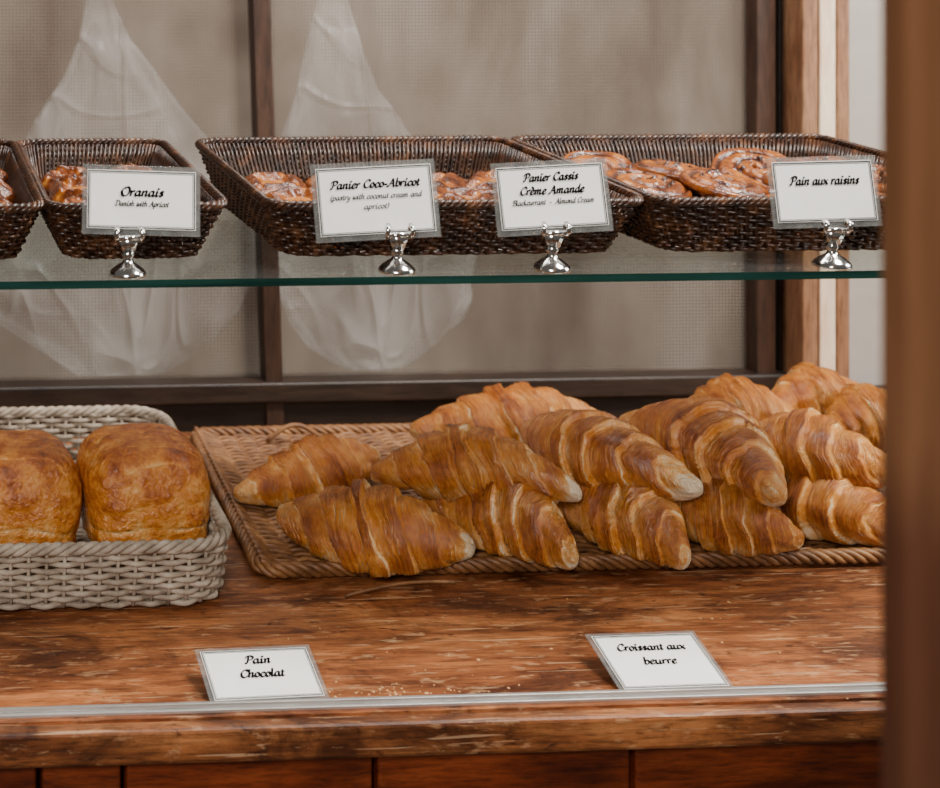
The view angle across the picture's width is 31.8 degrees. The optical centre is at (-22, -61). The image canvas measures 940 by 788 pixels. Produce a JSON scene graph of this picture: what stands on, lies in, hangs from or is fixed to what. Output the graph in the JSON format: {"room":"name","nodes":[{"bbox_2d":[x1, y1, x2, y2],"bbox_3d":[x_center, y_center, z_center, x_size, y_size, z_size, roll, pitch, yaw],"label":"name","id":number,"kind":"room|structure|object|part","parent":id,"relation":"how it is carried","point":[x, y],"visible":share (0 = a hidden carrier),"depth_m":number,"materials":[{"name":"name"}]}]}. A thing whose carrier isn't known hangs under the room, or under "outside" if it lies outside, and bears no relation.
{"room":"food shop","nodes":[
{"label":"food shop","id":0,"kind":"room"},
{"bbox_2d":[248,0,283,425],"bbox_3d":[0.353,-0.005,1.907,0.065,1.250,0.032,0,0,-3],"label":"trim","id":1,"kind":"structure","parent":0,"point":[260,37],"depth_m":1.89,"materials":[{"name":"brown wood"}]},
{"bbox_2d":[0,270,880,289],"bbox_3d":[0.314,0.277,1.420,1.686,0.006,0.400,0,0,-3],"label":"glass shelf","id":2,"kind":"object","parent":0,"point":[96,284],"visible":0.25,"depth_m":1.22,"materials":[{"name":"glass"}]},
{"bbox_2d":[0,139,43,259],"bbox_3d":[-0.105,0.239,1.399,0.309,0.065,0.324,0,0,-3],"label":"wicker basket","id":3,"kind":"object","parent":2,"relation":"on","point":[17,218],"visible":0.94,"depth_m":1.27,"materials":[{"name":"brown wicker"}]},
{"bbox_2d":[0,169,8,182],"bbox_3d":[-0.011,0.234,1.473,0.065,0.032,0.070,0,0,42],"label":"pastry","id":4,"kind":"object","parent":3,"relation":"in","point":[4,176],"visible":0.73,"depth_m":1.47,"materials":[{"name":"brown food"}]},
{"bbox_3d":[-0.011,0.256,1.307,0.072,0.024,0.079,0,0,-3],"label":"pastry","id":5,"kind":"object","parent":3,"relation":"in","visible":0},
{"bbox_2d":[0,193,12,203],"bbox_3d":[0.000,0.235,1.309,0.065,0.027,0.068,0,0,-18],"label":"pastry","id":6,"kind":"object","parent":5,"relation":"on","point":[3,200],"visible":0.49,"depth_m":1.30,"materials":[{"name":"brown food"}]},
{"bbox_3d":[-0.015,0.256,1.402,0.079,0.027,0.072,0,0,-3],"label":"pastry","id":7,"kind":"object","parent":3,"relation":"in","visible":0},
{"bbox_2d":[0,178,15,202],"bbox_3d":[-0.002,0.235,1.395,0.065,0.028,0.062,0,0,-20],"label":"pastry","id":8,"kind":"object","parent":7,"relation":"on","point":[6,190],"visible":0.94,"depth_m":1.38,"materials":[{"name":"brown food"}]},
{"bbox_2d":[16,138,227,259],"bbox_3d":[0.124,0.239,1.412,0.162,0.065,0.324,0,0,-3],"label":"wicker basket","id":9,"kind":"object","parent":2,"relation":"on","point":[67,222],"visible":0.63,"depth_m":1.29,"materials":[{"name":"brown wicker"}]},
{"bbox_3d":[0.111,0.256,1.312,0.062,0.026,0.069,0,0,-3],"label":"pastry","id":10,"kind":"object","parent":9,"relation":"in","visible":0},
{"bbox_2d":[61,194,86,203],"bbox_3d":[0.097,0.237,1.320,0.063,0.024,0.058,0,0,32],"label":"pastry","id":11,"kind":"object","parent":10,"relation":"on","point":[81,198],"visible":0.21,"depth_m":1.33,"materials":[{"name":"brown food"}]},
{"bbox_3d":[0.108,0.256,1.390,0.071,0.023,0.066,0,0,-3],"label":"pastry","id":12,"kind":"object","parent":9,"relation":"in","visible":0},
{"bbox_2d":[49,176,87,201],"bbox_3d":[0.094,0.238,1.405,0.060,0.029,0.059,0,0,10],"label":"pastry","id":13,"kind":"object","parent":12,"relation":"on","point":[69,186],"visible":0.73,"depth_m":1.40,"materials":[{"name":"brown food"}]},
{"bbox_3d":[0.104,0.255,1.476,0.071,0.024,0.066,0,0,-3],"label":"pastry","id":14,"kind":"object","parent":9,"relation":"in","visible":0},
{"bbox_2d":[40,165,87,196],"bbox_3d":[0.088,0.237,1.476,0.058,0.027,0.058,0,0,16],"label":"pastry","id":15,"kind":"object","parent":14,"relation":"on","point":[61,172],"visible":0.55,"depth_m":1.47,"materials":[{"name":"brown food"}]},
{"bbox_3d":[0.143,0.256,1.474,0.061,0.023,0.065,0,0,-3],"label":"pastry","id":16,"kind":"object","parent":9,"relation":"in","visible":0},
{"bbox_2d":[110,163,152,170],"bbox_3d":[0.151,0.238,1.478,0.061,0.031,0.057,0,0,38],"label":"pastry","id":17,"kind":"object","parent":16,"relation":"on","point":[130,166],"visible":0.22,"depth_m":1.49,"materials":[{"name":"brown food"}]},
{"bbox_2d":[87,169,195,278],"bbox_3d":[0.134,0.230,1.227,0.100,0.089,0.030,0,0,-3],"label":"name sign","id":18,"kind":"object","parent":2,"relation":"on","point":[117,200],"visible":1,"depth_m":1.24,"materials":[{"name":"paper"}]},
{"bbox_2d":[315,164,435,275],"bbox_3d":[0.330,0.228,1.238,0.108,0.091,0.030,0,0,-3],"label":"name sign","id":19,"kind":"object","parent":2,"relation":"on","point":[396,202],"visible":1,"depth_m":1.25,"materials":[{"name":"paper"}]},
{"bbox_2d":[195,135,643,256],"bbox_3d":[0.399,0.239,1.427,0.335,0.065,0.324,0,0,-3],"label":"wicker basket","id":20,"kind":"object","parent":2,"relation":"on","point":[275,220],"visible":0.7,"depth_m":1.34,"materials":[{"name":"brown wicker"}]},
{"bbox_2d":[244,171,306,193],"bbox_3d":[0.286,0.239,1.456,0.069,0.024,0.070,0,0,-3],"label":"pastry","id":21,"kind":"object","parent":20,"relation":"in","point":[266,182],"visible":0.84,"depth_m":1.45,"materials":[{"name":"brown food"}]},
{"bbox_2d":[305,168,331,188],"bbox_3d":[0.356,0.239,1.464,0.070,0.027,0.069,0,0,-42],"label":"pastry","id":22,"kind":"object","parent":20,"relation":"in","point":[310,182],"visible":0.02,"depth_m":1.46,"materials":[{"name":"brown food"}]},
{"bbox_3d":[0.435,0.258,1.334,0.079,0.025,0.070,0,0,-3],"label":"pastry","id":23,"kind":"object","parent":20,"relation":"in","visible":0},
{"bbox_2d":[432,185,492,217],"bbox_3d":[0.440,0.239,1.371,0.071,0.024,0.068,0,0,33],"label":"pastry","id":24,"kind":"object","parent":23,"relation":"on","point":[439,192],"visible":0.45,"depth_m":1.37,"materials":[{"name":"brown food"}]},
{"bbox_3d":[0.501,0.257,1.433,0.075,0.022,0.070,0,0,-3],"label":"pastry","id":25,"kind":"object","parent":20,"relation":"in","visible":0},
{"bbox_2d":[466,167,509,198],"bbox_3d":[0.511,0.239,1.468,0.068,0.030,0.068,0,0,38],"label":"pastry","id":26,"kind":"object","parent":25,"relation":"on","point":[481,181],"visible":0.38,"depth_m":1.46,"materials":[{"name":"brown food"}]},
{"bbox_2d":[495,163,608,273],"bbox_3d":[0.480,0.229,1.247,0.102,0.091,0.030,0,0,-3],"label":"name sign","id":27,"kind":"object","parent":2,"relation":"on","point":[567,196],"visible":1,"depth_m":1.25,"materials":[{"name":"paper"}]},
{"bbox_2d":[511,133,880,252],"bbox_3d":[0.740,0.239,1.446,0.349,0.065,0.324,0,0,-3],"label":"wicker basket","id":28,"kind":"object","parent":2,"relation":"on","point":[652,222],"visible":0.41,"depth_m":1.30,"materials":[{"name":"brown wicker"}]},
{"bbox_2d":[690,190,699,195],"bbox_3d":[0.699,0.259,1.531,0.088,0.017,0.088,0,0,-3],"label":"swirl","id":29,"kind":"object","parent":28,"relation":"in","point":[693,192],"visible":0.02,"depth_m":1.50,"materials":[{"name":"brown food"}]},
{"bbox_3d":[0.842,0.259,1.537,0.084,0.019,0.086,0,0,-3],"label":"swirl","id":30,"kind":"object","parent":28,"relation":"in","visible":0},
{"bbox_3d":[0.855,0.244,1.529,0.082,0.023,0.080,0,0,-3],"label":"swirl","id":31,"kind":"object","parent":30,"relation":"on","visible":0},
{"bbox_2d":[790,155,854,161],"bbox_3d":[0.850,0.230,1.511,0.080,0.022,0.081,0,0,-3],"label":"swirl","id":32,"kind":"object","parent":31,"relation":"on","point":[813,158],"visible":0.27,"depth_m":1.53,"materials":[{"name":"brown food"}]},
{"bbox_3d":[0.642,0.260,1.349,0.082,0.021,0.082,0,0,-3],"label":"swirl","id":33,"kind":"object","parent":28,"relation":"in","visible":0},
{"bbox_3d":[0.624,0.245,1.364,0.083,0.018,0.081,0,0,-3],"label":"swirl","id":34,"kind":"object","parent":33,"relation":"on","visible":0},
{"bbox_2d":[603,168,692,197],"bbox_3d":[0.626,0.231,1.410,0.083,0.024,0.080,0,0,-3],"label":"swirl","id":35,"kind":"object","parent":34,"relation":"on","point":[653,183],"visible":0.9,"depth_m":1.40,"materials":[{"name":"brown food"}]},
{"bbox_3d":[0.848,0.259,1.360,0.088,0.020,0.087,0,0,-3],"label":"swirl","id":36,"kind":"object","parent":28,"relation":"in","visible":0},
{"bbox_3d":[0.861,0.244,1.377,0.080,0.020,0.078,0,0,-3],"label":"swirl","id":37,"kind":"object","parent":36,"relation":"on","visible":0},
{"bbox_2d":[871,163,880,195],"bbox_3d":[0.857,0.231,1.422,0.083,0.032,0.083,0,0,-3],"label":"swirl","id":38,"kind":"object","parent":37,"relation":"on","point":[876,167],"visible":0.09,"depth_m":1.42,"materials":[{"name":"brown food"}]},
{"bbox_3d":[0.777,0.260,1.447,0.088,0.017,0.089,0,0,-3],"label":"swirl","id":39,"kind":"object","parent":28,"relation":"in","visible":0},
{"bbox_2d":[698,180,768,197],"bbox_3d":[0.741,0.246,1.452,0.084,0.026,0.087,0,0,-3],"label":"swirl","id":40,"kind":"object","parent":39,"relation":"on","point":[760,183],"visible":0.03,"depth_m":1.46,"materials":[{"name":"brown food"}]},
{"bbox_2d":[709,148,791,181],"bbox_3d":[0.776,0.231,1.503,0.082,0.038,0.080,0,0,-3],"label":"swirl","id":41,"kind":"object","parent":40,"relation":"on","point":[748,163],"visible":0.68,"depth_m":1.51,"materials":[{"name":"brown food"}]},
{"bbox_3d":[0.769,0.259,1.539,0.087,0.021,0.090,0,0,-3],"label":"swirl","id":42,"kind":"object","parent":28,"relation":"in","visible":0},
{"bbox_2d":[674,180,697,191],"bbox_3d":[0.738,0.245,1.523,0.085,0.025,0.086,0,0,-3],"label":"swirl","id":43,"kind":"object","parent":42,"relation":"on","point":[685,186],"visible":0.02,"depth_m":1.50,"materials":[{"name":"brown food"}]},
{"bbox_2d":[634,158,710,180],"bbox_3d":[0.697,0.230,1.500,0.082,0.022,0.082,0,0,-3],"label":"swirl","id":44,"kind":"object","parent":43,"relation":"on","point":[671,169],"visible":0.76,"depth_m":1.48,"materials":[{"name":"brown food"}]},
{"bbox_3d":[0.623,0.246,1.444,0.079,0.024,0.080,0,0,-3],"label":"swirl","id":45,"kind":"object","parent":28,"relation":"in","visible":0},
{"bbox_2d":[563,150,638,170],"bbox_3d":[0.618,0.232,1.492,0.080,0.037,0.074,0,0,-3],"label":"swirl","id":46,"kind":"object","parent":45,"relation":"on","point":[609,160],"visible":0.4,"depth_m":1.51,"materials":[{"name":"brown food"}]},
{"bbox_3d":[0.712,0.259,1.355,0.084,0.018,0.086,0,0,-3],"label":"swirl","id":47,"kind":"object","parent":28,"relation":"in","visible":0},
{"bbox_2d":[764,186,837,225],"bbox_3d":[0.747,0.245,1.369,0.086,0.030,0.085,0,0,-3],"label":"swirl","id":48,"kind":"object","parent":47,"relation":"on","point":[770,189],"visible":0.06,"depth_m":1.40,"materials":[{"name":"brown food"}]},
{"bbox_2d":[678,168,769,196],"bbox_3d":[0.702,0.230,1.413,0.081,0.025,0.081,0,0,-3],"label":"swirl","id":49,"kind":"object","parent":48,"relation":"on","point":[713,182],"visible":0.94,"depth_m":1.40,"materials":[{"name":"brown food"}]},
{"bbox_2d":[761,172,773,186],"bbox_3d":[0.783,0.230,1.412,0.086,0.021,0.082,0,0,-3],"label":"swirl","id":50,"kind":"object","parent":48,"relation":"on","point":[767,177],"visible":0.02,"depth_m":1.41,"materials":[{"name":"brown food"}]},
{"bbox_2d":[771,160,877,269],"bbox_3d":[0.716,0.229,1.260,0.096,0.091,0.030,0,0,-3],"label":"name sign","id":51,"kind":"object","parent":2,"relation":"on","point":[824,192],"visible":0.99,"depth_m":1.27,"materials":[{"name":"paper"}]},
{"bbox_2d":[849,0,880,384],"bbox_3d":[1.436,-0.005,1.998,0.614,1.250,0.030,0,0,-3],"label":"wall","id":52,"kind":"structure","parent":0,"point":[864,15],"depth_m":1.97,"materials":[{"name":"grey paint"}]},
{"bbox_2d":[0,0,255,379],"bbox_3d":[-0.101,-0.020,1.889,0.910,1.220,0.001,0,0,-3],"label":"window","id":53,"kind":"structure","parent":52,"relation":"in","point":[176,72],"depth_m":1.91,"materials":[{"name":"glass"}]},
{"bbox_2d":[0,368,786,406],"bbox_3d":[0.254,0.569,1.902,1.620,0.025,0.050,0,0,-3],"label":"trim","id":54,"kind":"structure","parent":52,"relation":"attached to","point":[668,382],"depth_m":1.89,"materials":[{"name":"brown wood"}]},
{"bbox_2d":[0,385,880,433],"bbox_3d":[0.594,0.602,1.927,2.302,0.036,0.038,0,0,-3],"label":"trim","id":55,"kind":"structure","parent":52,"relation":"attached to","point":[185,417],"depth_m":1.90,"materials":[{"name":"brown wood"}]},
{"bbox_2d":[256,0,745,375],"bbox_3d":[0.682,-0.020,1.933,0.660,1.220,0.001,0,0,-3],"label":"window","id":56,"kind":"structure","parent":52,"relation":"in","point":[508,69],"depth_m":1.93,"materials":[{"name":"glass"}]},
{"bbox_2d":[746,0,774,372],"bbox_3d":[1.011,-0.005,1.944,0.025,1.250,0.032,0,0,-3],"label":"trim","id":57,"kind":"structure","parent":52,"relation":"attached to","point":[760,14],"depth_m":1.93,"materials":[{"name":"brown wood"}]},
{"bbox_2d":[775,0,782,370],"bbox_3d":[1.046,-0.005,1.966,0.028,1.250,0.052,0,0,-3],"label":"trim","id":58,"kind":"structure","parent":52,"relation":"attached to","point":[778,3],"depth_m":1.94,"materials":[{"name":"brown wood"}]},
{"bbox_2d":[783,0,816,372],"bbox_3d":[1.049,-0.005,1.944,0.020,1.250,0.095,0,0,-3],"label":"trim","id":59,"kind":"structure","parent":52,"relation":"attached to","point":[799,16],"depth_m":1.90,"materials":[{"name":"brown wood"}]},
{"bbox_2d":[817,0,834,370],"bbox_3d":[1.081,-0.005,1.953,0.021,1.250,0.080,0,0,-3],"label":"trim","id":60,"kind":"structure","parent":52,"relation":"attached to","point":[825,8],"depth_m":1.91,"materials":[{"name":"beige paint"}]},
{"bbox_2d":[835,0,848,377],"bbox_3d":[1.107,-0.005,1.960,0.017,1.250,0.070,0,0,-3],"label":"trim","id":61,"kind":"structure","parent":52,"relation":"attached to","point":[841,6],"depth_m":1.93,"materials":[{"name":"brown wood"}]},
{"bbox_3d":[0.208,1.545,0.763,6.500,0.050,4.500,0,0,-3],"label":"floor","id":62,"kind":"structure","parent":0,"visible":0},
{"bbox_2d":[0,432,880,787],"bbox_3d":[0.439,1.067,1.562,1.950,0.906,0.730,0,0,-3],"label":"countertop","id":63,"kind":"structure","parent":62,"relation":"on","point":[92,697],"depth_m":1.24,"materials":[{"name":"brown wood"}]},
{"bbox_2d":[0,405,231,610],"bbox_3d":[0.016,0.584,1.569,0.433,0.069,0.401,0,0,-3],"label":"wicker basket","id":64,"kind":"object","parent":63,"relation":"on","point":[84,577],"visible":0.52,"depth_m":1.38,"materials":[{"name":"beige wicker"}]},
{"bbox_2d":[0,430,81,567],"bbox_3d":[0.036,0.555,1.494,0.132,0.116,0.133,0,0,-3],"label":"bread loaf","id":65,"kind":"object","parent":64,"relation":"in","point":[41,486],"visible":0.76,"depth_m":1.44,"materials":[{"name":"brown food"}]},
{"bbox_2d":[76,423,210,565],"bbox_3d":[0.163,0.553,1.500,0.128,0.121,0.133,0,0,-3],"label":"bread loaf","id":66,"kind":"object","parent":64,"relation":"in","point":[140,481],"visible":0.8,"depth_m":1.45,"materials":[{"name":"brown food"}]},
{"bbox_2d":[200,647,324,700],"bbox_3d":[0.234,0.609,1.242,0.099,0.021,0.059,0,0,-5],"label":"name sign","id":67,"kind":"object","parent":63,"relation":"on","point":[280,672],"visible":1,"depth_m":1.24,"materials":[{"name":"paper"}]},
{"bbox_3d":[0.457,1.060,1.236,1.950,0.820,0.042,0,0,-3],"label":"panel","id":68,"kind":"part","parent":63,"relation":"part of","materials":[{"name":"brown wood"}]},
{"bbox_2d":[190,423,880,597],"bbox_3d":[0.643,0.602,1.655,0.776,0.034,0.463,0,0,-3],"label":"woven tray","id":69,"kind":"object","parent":63,"relation":"on","point":[230,453],"visible":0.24,"depth_m":1.52,"materials":[{"name":"brown wicker"}]},
{"bbox_2d":[233,433,380,506],"bbox_3d":[0.367,0.572,1.628,0.190,0.070,0.091,0,0,-17],"label":"croissant","id":70,"kind":"object","parent":69,"relation":"on","point":[310,464],"visible":0.81,"depth_m":1.60,"materials":[{"name":"brown food"}]},
{"bbox_2d":[276,478,475,577],"bbox_3d":[0.396,0.570,1.478,0.182,0.075,0.126,0,0,-3],"label":"croissant","id":71,"kind":"object","parent":69,"relation":"on","point":[378,531],"visible":1,"depth_m":1.44,"materials":[{"name":"orange food"}]},
{"bbox_2d":[421,481,578,569],"bbox_3d":[0.521,0.569,1.496,0.123,0.075,0.137,0,0,-3],"label":"croissant","id":72,"kind":"object","parent":69,"relation":"on","point":[528,526],"visible":0.75,"depth_m":1.47,"materials":[{"name":"brown food"}]},
{"bbox_2d":[370,423,581,503],"bbox_3d":[0.502,0.538,1.535,0.201,0.083,0.095,0,0,8],"label":"croissant","id":73,"kind":"object","parent":72,"relation":"on","point":[457,461],"visible":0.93,"depth_m":1.51,"materials":[{"name":"brown food"}]},
{"bbox_2d":[409,381,595,441],"bbox_3d":[0.632,0.567,1.776,0.246,0.080,0.104,0,0,-3],"label":"croissant","id":74,"kind":"object","parent":69,"relation":"on","point":[505,410],"visible":0.51,"depth_m":1.75,"materials":[{"name":"brown food"}]},
{"bbox_2d":[557,482,690,569],"bbox_3d":[0.647,0.570,1.498,0.111,0.074,0.140,0,0,-3],"label":"croissant","id":75,"kind":"object","parent":69,"relation":"on","point":[638,523],"visible":0.8,"depth_m":1.47,"materials":[{"name":"brown food"}]},
{"bbox_2d":[520,409,702,501],"bbox_3d":[0.637,0.532,1.544,0.199,0.088,0.103,0,0,44],"label":"croissant","id":76,"kind":"object","parent":75,"relation":"on","point":[592,447],"visible":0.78,"depth_m":1.51,"materials":[{"name":"brown food"}]},
{"bbox_2d":[675,478,804,556],"bbox_3d":[0.760,0.573,1.515,0.111,0.068,0.109,0,0,-3],"label":"croissant","id":77,"kind":"object","parent":69,"relation":"on","point":[722,519],"visible":0.72,"depth_m":1.47,"materials":[{"name":"brown food"}]},
{"bbox_2d":[619,396,787,506],"bbox_3d":[0.764,0.527,1.559,0.111,0.098,0.207,0,0,-3],"label":"croissant","id":78,"kind":"object","parent":77,"relation":"on","point":[716,438],"visible":0.73,"depth_m":1.53,"materials":[{"name":"brown food"}]},
{"bbox_2d":[780,475,880,546],"bbox_3d":[0.875,0.569,1.549,0.112,0.077,0.135,0,0,-3],"label":"croissant","id":79,"kind":"object","parent":69,"relation":"on","point":[839,511],"visible":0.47,"depth_m":1.50,"materials":[{"name":"brown food"}]},
{"bbox_2d":[758,407,880,488],"bbox_3d":[0.876,0.533,1.575,0.120,0.086,0.131,0,0,-3],"label":"croissant","id":80,"kind":"object","parent":79,"relation":"on","point":[809,443],"visible":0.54,"depth_m":1.52,"materials":[{"name":"brown food"}]},
{"bbox_3d":[0.810,0.571,1.686,0.114,0.064,0.070,0,0,-3],"label":"croissant","id":81,"kind":"object","parent":69,"relation":"on","visible":0},
{"bbox_2d":[689,373,793,420],"bbox_3d":[0.846,0.527,1.686,0.137,0.080,0.091,0,0,-3],"label":"croissant","id":82,"kind":"object","parent":81,"relation":"on","point":[757,400],"visible":0.28,"depth_m":1.66,"materials":[{"name":"brown food"}]},
{"bbox_3d":[0.963,0.572,1.693,0.099,0.063,0.078,0,0,-3],"label":"croissant","id":83,"kind":"object","parent":69,"relation":"on","visible":0},
{"bbox_2d":[771,362,858,414],"bbox_3d":[0.947,0.519,1.704,0.136,0.073,0.090,0,0,-3],"label":"croissant","id":84,"kind":"object","parent":83,"relation":"on","point":[805,384],"visible":0.37,"depth_m":1.68,"materials":[{"name":"brown food"}]},
{"bbox_2d":[825,383,880,449],"bbox_3d":[0.966,0.523,1.640,0.119,0.074,0.089,0,0,-3],"label":"croissant","id":85,"kind":"object","parent":83,"relation":"on","point":[857,408],"visible":0.36,"depth_m":1.61,"materials":[{"name":"brown food"}]},
{"bbox_2d":[288,598,876,698],"bbox_3d":[0.525,0.619,1.318,0.597,0.001,0.204,0,0,3],"label":"crumbs","id":86,"kind":"object","parent":63,"relation":"on","point":[395,693],"visible":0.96,"depth_m":1.24,"materials":[{"name":"beige food"}]},
{"bbox_2d":[592,633,728,688],"bbox_3d":[0.573,0.609,1.263,0.097,0.022,0.066,0,0,-4],"label":"name sign","id":87,"kind":"object","parent":63,"relation":"on","point":[651,661],"visible":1,"depth_m":1.26,"materials":[{"name":"paper"}]},
{"bbox_2d":[881,0,939,787],"bbox_3d":[0.415,0.370,0.548,0.160,2.300,0.032,0,0,-3],"label":"post","id":88,"kind":"object","parent":62,"relation":"on","point":[910,29],"visible":1,"depth_m":0.54,"materials":[{"name":"brown wood"}]},
{"bbox_3d":[0.302,0.258,1.329,0.072,0.025,0.079,0,0,-3],"label":"pastry","id":89,"kind":"object","parent":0,"visible":0},
{"bbox_2d":[264,185,317,215],"bbox_3d":[0.290,0.240,1.360,0.071,0.029,0.064,0,0,-3],"label":"pastry","id":90,"kind":"object","parent":89,"relation":"on","point":[298,193],"visible":0.38,"depth_m":1.37,"materials":[{"name":"brown food"}]},
{"bbox_3d":[0.435,0.256,1.431,0.072,0.021,0.066,0,0,-3],"label":"pastry","id":91,"kind":"object","parent":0,"visible":0},
{"bbox_2d":[431,172,466,187],"bbox_3d":[0.436,0.238,1.463,0.070,0.022,0.075,0,0,29],"label":"pastry","id":92,"kind":"object","parent":91,"relation":"on","point":[449,179],"visible":0.33,"depth_m":1.46,"materials":[{"name":"brown food"}]}
]}

